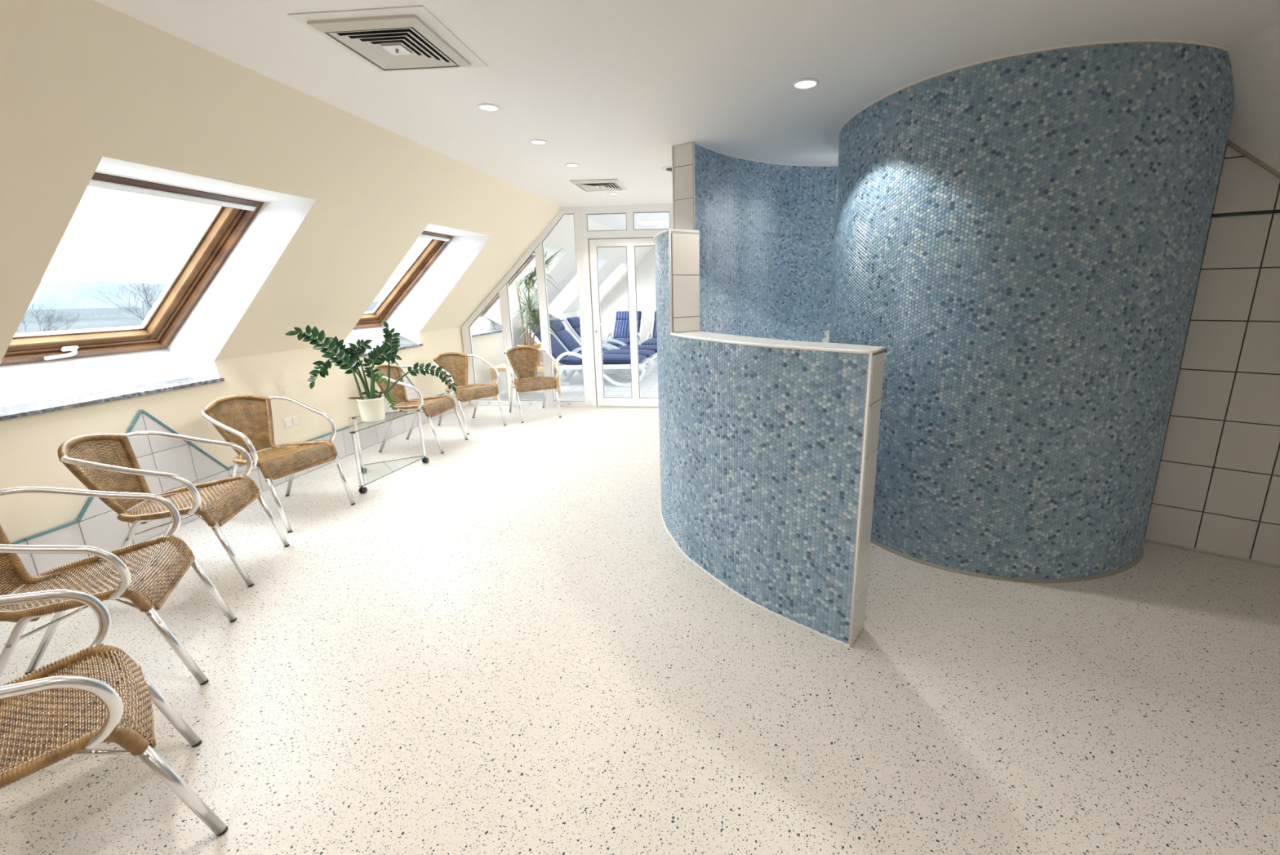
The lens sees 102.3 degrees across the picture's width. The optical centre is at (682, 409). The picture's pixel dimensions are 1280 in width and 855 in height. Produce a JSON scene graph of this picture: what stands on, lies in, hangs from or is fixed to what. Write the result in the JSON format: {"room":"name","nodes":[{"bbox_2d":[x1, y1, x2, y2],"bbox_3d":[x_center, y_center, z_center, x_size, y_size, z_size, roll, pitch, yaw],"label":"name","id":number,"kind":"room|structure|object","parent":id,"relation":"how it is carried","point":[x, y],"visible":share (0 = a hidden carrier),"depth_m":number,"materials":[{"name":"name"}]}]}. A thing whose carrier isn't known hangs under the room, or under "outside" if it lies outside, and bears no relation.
{"room":"spa","nodes":[
{"label":"spa","id":0,"kind":"room"},
{"bbox_2d":[0,0,653,595],"bbox_3d":[-2.611,-0.897,5.085,1.962,2.492,16.000,1,13,7],"label":"wall","id":1,"kind":"structure","parent":0,"point":[87,87],"depth_m":3.17,"materials":[{"name":"beige paint"}]},
{"bbox_2d":[0,172,263,420],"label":"window","id":2,"kind":"structure","parent":1,"relation":"in","point":[232,215],"depth_m":3.27,"materials":[{"name":"brown wood"}]},
{"bbox_2d":[40,404,469,584],"bbox_3d":[-3.358,0.770,3.466,0.016,0.006,7.329,1,13,7],"label":"baseboard","id":3,"kind":"structure","parent":1,"relation":"attached to","point":[467,405],"depth_m":4.49,"materials":[{"name":"white tile"}]},
{"bbox_2d":[282,414,300,428],"bbox_3d":[-3.251,0.099,4.278,0.013,0.086,0.156,1,13,7],"label":"wall socket","id":4,"kind":"object","parent":1,"relation":"attached to","point":[294,420],"visible":1,"depth_m":4.27,"materials":[{"name":"white plastic"}]},
{"bbox_2d":[349,231,453,356],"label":"window","id":5,"kind":"structure","parent":1,"relation":"in","point":[436,243],"depth_m":5.53,"materials":[{"name":"brown wood"}]},
{"bbox_2d":[471,251,534,337],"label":"window","id":6,"kind":"structure","parent":1,"relation":"in","point":[495,330],"depth_m":7.75,"materials":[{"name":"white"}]},
{"bbox_2d":[516,342,541,364],"bbox_3d":[-2.221,-0.802,7.460,0.344,0.300,0.344,1,13,7],"label":"planter","id":7,"kind":"object","parent":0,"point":[537,345],"depth_m":7.41,"materials":[{"name":"brown wicker"}]},
{"bbox_2d":[461,203,673,406],"bbox_3d":[-1.498,-1.263,6.579,2.865,2.492,0.074,1,13,7],"label":"wall","id":8,"kind":"structure","parent":0,"point":[582,233],"depth_m":6.56,"materials":[{"name":"white metal"}]},
{"bbox_2d":[587,236,658,406],"bbox_3d":[-0.644,-1.067,6.486,1.024,2.106,0.133,1,13,7],"label":"door","id":9,"kind":"structure","parent":8,"relation":"in","point":[630,243],"depth_m":6.51,"materials":[{"name":"white metal"}]},
{"bbox_2d":[600,247,656,342],"bbox_3d":[0.759,-2.683,12.495,8.200,2.692,0.150,1,13,7],"label":"wall","id":10,"kind":"structure","parent":0,"point":[617,300],"depth_m":12.66,"materials":[{"name":"white paint"}]},
{"bbox_2d":[0,357,1279,854],"bbox_3d":[0.609,0.410,5.041,9.200,0.120,16.100,1,13,7],"label":"floor","id":11,"kind":"structure","parent":0,"point":[504,643],"depth_m":1.97,"materials":[{"name":"beige stone"}]},
{"bbox_2d":[0,588,227,835],"bbox_3d":[-1.727,0.845,1.274,0.575,0.832,0.717,10,17,39],"label":"armchair","id":12,"kind":"object","parent":11,"relation":"on","point":[135,742],"visible":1,"depth_m":1.35,"materials":[{"name":"brown wicker"}]},
{"bbox_2d":[0,486,236,684],"bbox_3d":[-2.323,0.687,1.982,0.717,0.832,0.575,-8,15,-28],"label":"armchair","id":13,"kind":"object","parent":11,"relation":"on","point":[115,584],"visible":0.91,"depth_m":1.99,"materials":[{"name":"brown wicker"}]},
{"bbox_2d":[57,431,289,601],"bbox_3d":[-2.692,0.513,2.744,0.717,0.832,0.575,-5,14,-17],"label":"armchair","id":14,"kind":"object","parent":11,"relation":"on","point":[191,499],"visible":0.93,"depth_m":2.68,"materials":[{"name":"brown wicker"}]},
{"bbox_2d":[200,394,355,533],"bbox_3d":[-2.813,0.325,3.555,0.717,0.832,0.575,3,14,17],"label":"armchair","id":15,"kind":"object","parent":11,"relation":"on","point":[256,441],"visible":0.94,"depth_m":3.57,"materials":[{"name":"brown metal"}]},
{"bbox_2d":[348,408,428,493],"bbox_3d":[-2.567,0.318,4.277,0.433,0.494,0.764,1,13,7],"label":"trolley","id":16,"kind":"object","parent":11,"relation":"on","point":[355,437],"visible":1,"depth_m":4.33,"materials":[{"name":"silver metal"}]},
{"bbox_2d":[284,320,457,422],"bbox_3d":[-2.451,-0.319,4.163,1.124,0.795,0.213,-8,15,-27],"label":"potted plant","id":17,"kind":"object","parent":16,"relation":"on","point":[371,406],"visible":1,"depth_m":4.09,"materials":[{"name":"green plant"}]},
{"bbox_2d":[348,408,420,432],"bbox_3d":[-2.575,0.082,4.223,0.421,0.006,0.758,1,13,7],"label":"shelf","id":18,"kind":"object","parent":16,"relation":"attached to","point":[418,411],"depth_m":4.30,"materials":[{"name":"clear glass"}]},
{"bbox_2d":[357,455,426,486],"bbox_3d":[-2.570,0.499,4.321,0.421,0.006,0.758,1,13,7],"label":"shelf","id":19,"kind":"object","parent":16,"relation":"attached to","point":[424,458],"depth_m":4.40,"materials":[{"name":"clear glass"}]},
{"bbox_2d":[373,364,467,453],"bbox_3d":[-2.627,-0.037,5.086,0.717,0.832,0.575,1,13,6],"label":"armchair","id":20,"kind":"object","parent":11,"relation":"on","point":[422,402],"visible":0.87,"depth_m":5.08,"materials":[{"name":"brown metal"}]},
{"bbox_2d":[431,351,506,434],"bbox_3d":[-2.465,-0.221,5.859,0.717,0.832,0.575,9,17,37],"label":"armchair","id":21,"kind":"object","parent":11,"relation":"on","point":[438,360],"visible":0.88,"depth_m":5.91,"materials":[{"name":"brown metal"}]},
{"bbox_2d":[488,362,560,399],"bbox_3d":[-2.288,-0.431,7.536,0.840,0.455,0.540,1,13,7],"label":"table","id":22,"kind":"object","parent":11,"relation":"on","point":[501,367],"visible":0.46,"depth_m":7.37,"materials":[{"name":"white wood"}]},
{"bbox_2d":[508,248,562,364],"bbox_3d":[-2.118,-1.446,7.270,0.973,1.639,0.944,1,13,7],"label":"potted palm","id":23,"kind":"object","parent":22,"relation":"on","point":[530,276],"visible":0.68,"depth_m":7.25,"materials":[{"name":"green plant"}]},
{"bbox_2d":[502,346,561,422],"bbox_3d":[-1.872,-0.342,6.341,0.575,0.832,0.717,-9,15,-30],"label":"armchair","id":24,"kind":"object","parent":11,"relation":"on","point":[531,361],"visible":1,"depth_m":6.43,"materials":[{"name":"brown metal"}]},
{"bbox_2d":[524,322,652,386],"bbox_3d":[-1.511,-0.944,8.455,1.927,1.012,0.680,1,13,7],"label":"sun lounger","id":25,"kind":"object","parent":11,"relation":"on","point":[571,361],"visible":0.71,"depth_m":8.23,"materials":[{"name":"white plastic"}]},
{"bbox_2d":[549,318,657,377],"bbox_3d":[-1.403,-1.109,9.148,1.927,1.012,0.680,1,13,7],"label":"sun lounger","id":26,"kind":"object","parent":11,"relation":"on","point":[566,340],"visible":0.41,"depth_m":9.05,"materials":[{"name":"white plastic"}]},
{"bbox_2d":[563,315,657,372],"bbox_3d":[-1.214,-1.276,9.851,1.927,1.012,0.680,1,13,7],"label":"sun lounger","id":27,"kind":"object","parent":11,"relation":"on","point":[573,322],"visible":0.29,"depth_m":9.63,"materials":[{"name":"white plastic"}]},
{"bbox_2d":[601,311,643,346],"bbox_3d":[-1.379,-1.649,11.448,0.680,1.012,1.927,1,13,7],"label":"sun lounger","id":28,"kind":"object","parent":11,"relation":"on","point":[620,331],"visible":0.39,"depth_m":12.02,"materials":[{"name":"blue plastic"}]},
{"bbox_2d":[641,310,657,345],"bbox_3d":[-0.460,-1.647,11.385,0.680,1.012,1.927,1,13,7],"label":"sun lounger","id":29,"kind":"object","parent":11,"relation":"on","point":[652,341],"visible":0.28,"depth_m":11.86,"materials":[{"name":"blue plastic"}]},
{"bbox_2d":[653,228,700,540],"bbox_3d":[-0.036,-0.205,3.470,0.274,1.813,1.133,-1,13,0],"label":"wall","id":30,"kind":"structure","parent":0,"point":[677,251],"depth_m":2.91,"materials":[{"name":"grey tile"}]},
{"bbox_2d":[93,0,1279,247],"bbox_3d":[0.480,-2.148,4.452,4.790,0.150,16.100,1,13,7],"label":"ceiling","id":31,"kind":"structure","parent":0,"point":[610,86],"depth_m":2.29,"materials":[{"name":"white paint"}]},
{"bbox_2d":[288,5,488,72],"bbox_3d":[-1.157,-1.492,2.093,0.516,0.004,0.512,0,13,5],"label":"ceiling panel","id":32,"kind":"object","parent":31,"relation":"attached to","point":[421,12],"visible":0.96,"depth_m":1.90,"materials":[{"name":"white"}]},
{"bbox_2d":[306,14,471,71],"bbox_3d":[-1.169,-1.478,2.100,0.422,0.036,0.422,0,13,5],"label":"ceiling vent","id":33,"kind":"object","parent":31,"relation":"in","point":[395,42],"visible":1,"depth_m":2.05,"materials":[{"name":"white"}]},
{"bbox_2d":[477,102,499,111],"bbox_3d":[-1.069,-1.665,2.833,0.117,0.008,0.117,1,13,7],"label":"recessed light","id":34,"kind":"object","parent":31,"relation":"in","point":[486,107],"visible":1,"depth_m":2.83,"materials":[{"name":"white metal"}]},
{"bbox_2d":[529,138,546,144],"bbox_3d":[-0.983,-1.823,3.501,0.117,0.008,0.117,1,13,7],"label":"recessed light","id":35,"kind":"object","parent":31,"relation":"in","point":[536,141],"visible":1,"depth_m":3.49,"materials":[{"name":"white metal"}]},
{"bbox_2d":[564,163,579,167],"bbox_3d":[-0.896,-1.981,4.166,0.117,0.008,0.117,1,13,7],"label":"recessed light","id":36,"kind":"object","parent":31,"relation":"in","point":[569,165],"visible":1,"depth_m":4.16,"materials":[{"name":"white metal"}]},
{"bbox_2d":[569,178,626,191],"bbox_3d":[-0.796,-2.148,4.934,0.444,0.036,0.444,0,13,5],"label":"ceiling vent","id":37,"kind":"object","parent":31,"relation":"in","point":[599,184],"visible":1,"depth_m":4.88,"materials":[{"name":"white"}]},
{"bbox_2d":[608,192,618,195],"bbox_3d":[-0.729,-2.279,5.426,0.117,0.008,0.117,1,13,7],"label":"recessed light","id":38,"kind":"object","parent":31,"relation":"in","point":[609,193],"visible":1,"depth_m":5.42,"materials":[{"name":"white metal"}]},
{"bbox_2d":[638,221,667,225],"bbox_3d":[-0.458,-2.858,7.870,0.400,0.004,0.400,1,13,7],"label":"recessed light","id":39,"kind":"object","parent":31,"relation":"in","point":[644,223],"visible":1,"depth_m":7.86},
{"bbox_2d":[662,165,671,172],"bbox_3d":[-0.063,-2.035,4.351,0.230,0.009,0.230,1,13,7],"label":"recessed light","id":40,"kind":"object","parent":31,"relation":"attached to","point":[668,169],"visible":0.33,"depth_m":4.33,"materials":[{"name":"white metal"}]},
{"bbox_2d":[791,78,819,89],"bbox_3d":[0.614,-1.626,2.567,0.134,0.008,0.134,1,13,7],"label":"recessed light","id":41,"kind":"object","parent":31,"relation":"in","point":[804,83],"visible":1,"depth_m":2.56,"materials":[{"name":"white metal"}]},
{"bbox_2d":[671,141,837,342],"bbox_3d":[0.731,-0.780,4.392,1.838,2.492,0.449,-7,15,-26],"label":"wall","id":42,"kind":"structure","parent":0,"point":[766,230],"depth_m":4.27,"materials":[{"name":"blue tile"}]},
{"bbox_2d":[694,142,838,166],"bbox_3d":[0.755,-1.974,4.041,1.664,0.010,0.297,-7,15,-26],"label":"trim","id":43,"kind":"structure","parent":42,"relation":"attached to","point":[695,143],"depth_m":4.13,"materials":[{"name":"white paint"}]},
{"bbox_2d":[670,330,886,647],"bbox_3d":[0.360,0.287,2.544,0.282,1.268,1.232,-11,16,-36],"label":"wall","id":44,"kind":"structure","parent":0,"point":[775,442],"depth_m":2.28,"materials":[{"name":"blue tile"}]},
{"bbox_2d":[660,500,848,646],"bbox_3d":[0.154,0.796,3.148,0.400,0.008,2.218,-6,14,-19],"label":"baseboard","id":45,"kind":"structure","parent":44,"relation":"attached to","point":[668,531],"depth_m":2.52,"materials":[{"name":"white tile"}]},
{"bbox_2d":[828,42,1234,578],"bbox_3d":[1.620,-0.489,3.100,1.187,2.492,2.021,-13,18,-42],"label":"wall","id":46,"kind":"structure","parent":0,"point":[1022,237],"depth_m":2.50,"materials":[{"name":"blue tile"}]},
{"bbox_2d":[870,537,1143,582],"bbox_3d":[1.646,0.761,3.182,1.934,0.020,0.942,8,16,33],"label":"baseboard","id":47,"kind":"structure","parent":46,"relation":"attached to","point":[1139,558],"depth_m":2.72,"materials":[{"name":"grey"}]},
{"bbox_2d":[838,38,1229,138],"bbox_3d":[1.629,-1.567,2.862,1.121,0.290,2.034,-13,18,-43],"label":"trim","id":48,"kind":"structure","parent":46,"relation":"attached to","point":[1133,40],"depth_m":2.22,"materials":[{"name":"white paint"}]},
{"bbox_2d":[1143,144,1279,564],"bbox_3d":[3.306,-0.365,2.456,2.191,2.500,0.108,8,16,34],"label":"wall","id":49,"kind":"structure","parent":0,"point":[1217,486],"depth_m":2.73,"materials":[{"name":"grey tile"}]},
{"bbox_2d":[1143,537,1279,568],"bbox_3d":[3.332,0.862,2.672,1.820,0.019,0.022,8,16,34],"label":"baseboard","id":50,"kind":"structure","parent":49,"relation":"attached to","point":[1249,560],"depth_m":2.90,"materials":[{"name":"grey tile"}]},
{"bbox_2d":[1226,139,1279,178],"bbox_3d":[3.223,-0.755,2.353,1.411,1.245,0.020,8,16,34],"label":"trim","id":51,"kind":"structure","parent":49,"relation":"attached to","point":[1229,143],"depth_m":2.53,"materials":[{"name":"beige metal"}]},
{"bbox_2d":[1227,22,1279,173],"bbox_3d":[3.045,-0.315,0.061,1.880,1.880,7.400,1,13,7],"label":"wall","id":52,"kind":"structure","parent":0,"point":[1255,61],"depth_m":2.30,"materials":[{"name":"white paint"}]},
{"label":"outside","id":53,"kind":"structure","parent":0,"visible":0},
{"bbox_2d":[15,302,378,333],"bbox_3d":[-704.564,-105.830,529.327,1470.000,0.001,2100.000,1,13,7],"label":"ground","id":54,"kind":"structure","parent":53,"point":[101,317],"depth_m":209.80,"materials":[{"name":"white snow"}]},
{"bbox_2d":[17,297,84,333],"bbox_3d":[-73.087,-8.642,59.142,6.475,8.763,7.531,1,13,7],"label":"bare tree","id":55,"kind":"object","parent":54,"relation":"on","point":[48,317],"visible":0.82,"depth_m":58.77,"materials":[{"name":"grey plant"}]},
{"bbox_2d":[90,255,177,320],"bbox_3d":[-54.010,-9.389,52.598,8.032,12.700,9.845,-7,15,-26],"label":"bare tree","id":56,"kind":"object","parent":54,"relation":"on","point":[144,291],"visible":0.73,"depth_m":51.23,"materials":[{"name":"grey plant"}]},
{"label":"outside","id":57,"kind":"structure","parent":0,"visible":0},
{"bbox_2d":[26,280,395,310],"bbox_3d":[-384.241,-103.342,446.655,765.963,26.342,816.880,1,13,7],"label":"hill","id":58,"kind":"structure","parent":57,"point":[64,294],"depth_m":421.23,"materials":[{"name":"white snow"}]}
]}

